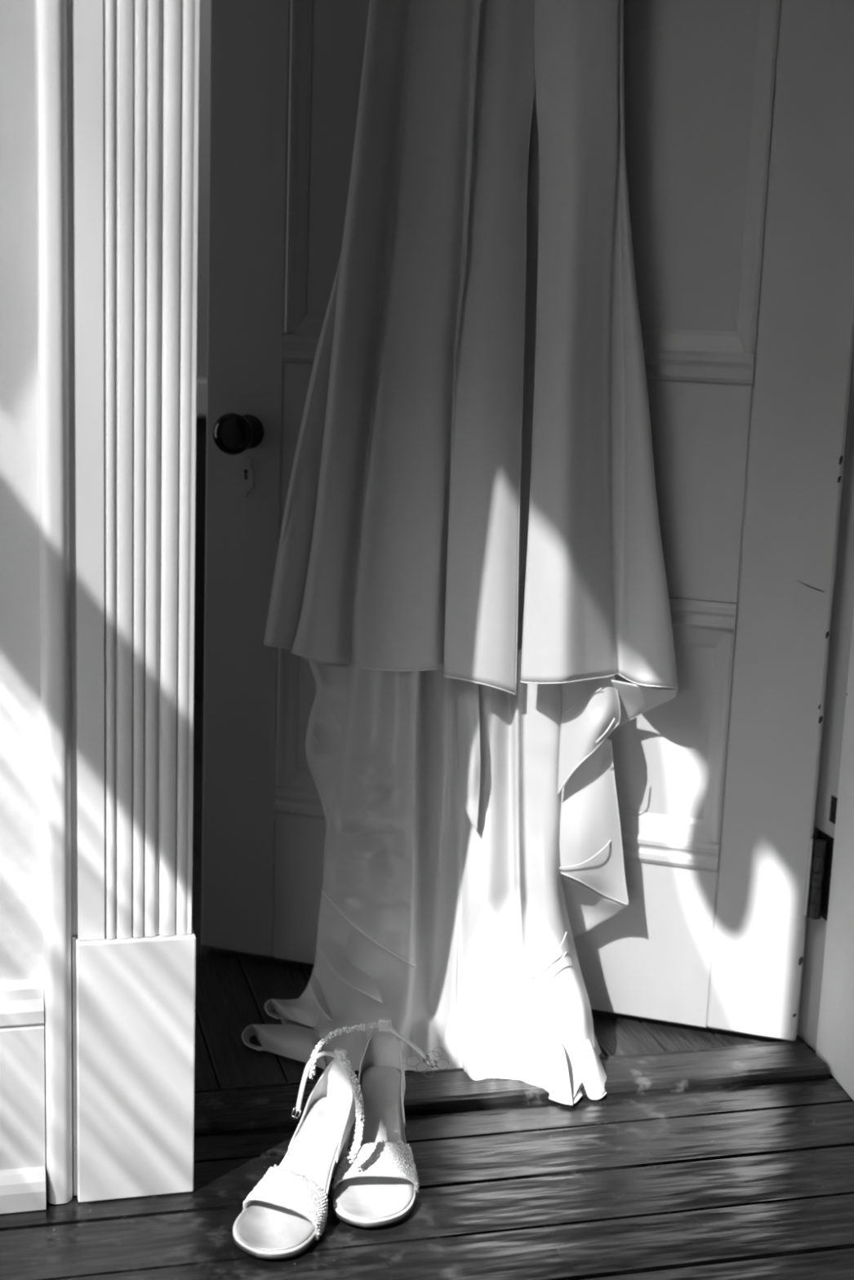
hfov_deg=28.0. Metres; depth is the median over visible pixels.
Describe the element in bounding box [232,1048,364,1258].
sandal
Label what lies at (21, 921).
wall
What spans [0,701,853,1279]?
floor
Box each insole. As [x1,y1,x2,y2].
[288,1057,355,1163]
[353,1027,405,1127]
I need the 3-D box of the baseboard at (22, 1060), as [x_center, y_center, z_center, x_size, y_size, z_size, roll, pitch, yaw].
[-0.741,0.505,1.798,0.664,0.256,0.036,-1,12,-15]
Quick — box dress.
[241,0,678,1105]
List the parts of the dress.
lining panel, lace trim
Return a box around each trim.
[34,0,200,1204]
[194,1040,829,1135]
[796,361,853,1050]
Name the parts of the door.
knob, keyhole plate, moulding, moulding, moulding, moulding, panel, panel, rail, rail, panel, moulding, panel, moulding, moulding, moulding, moulding, hinge plate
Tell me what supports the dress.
hanging from the door
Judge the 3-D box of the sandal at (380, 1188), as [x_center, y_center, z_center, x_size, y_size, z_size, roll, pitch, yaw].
[-0.048,0.549,1.967,0.143,0.152,0.219,-1,12,-15]
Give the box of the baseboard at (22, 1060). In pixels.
[0,978,46,1213]
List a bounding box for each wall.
[0,0,76,1191]
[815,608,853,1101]
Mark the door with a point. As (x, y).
(739, 114)
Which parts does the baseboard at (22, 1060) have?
shoe moulding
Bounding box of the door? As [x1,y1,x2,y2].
[201,0,853,1040]
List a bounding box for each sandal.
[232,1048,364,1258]
[308,1018,437,1226]
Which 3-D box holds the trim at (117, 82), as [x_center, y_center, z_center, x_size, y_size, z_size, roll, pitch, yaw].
[-0.307,-0.455,1.716,0.163,2.200,0.030,-1,12,-15]

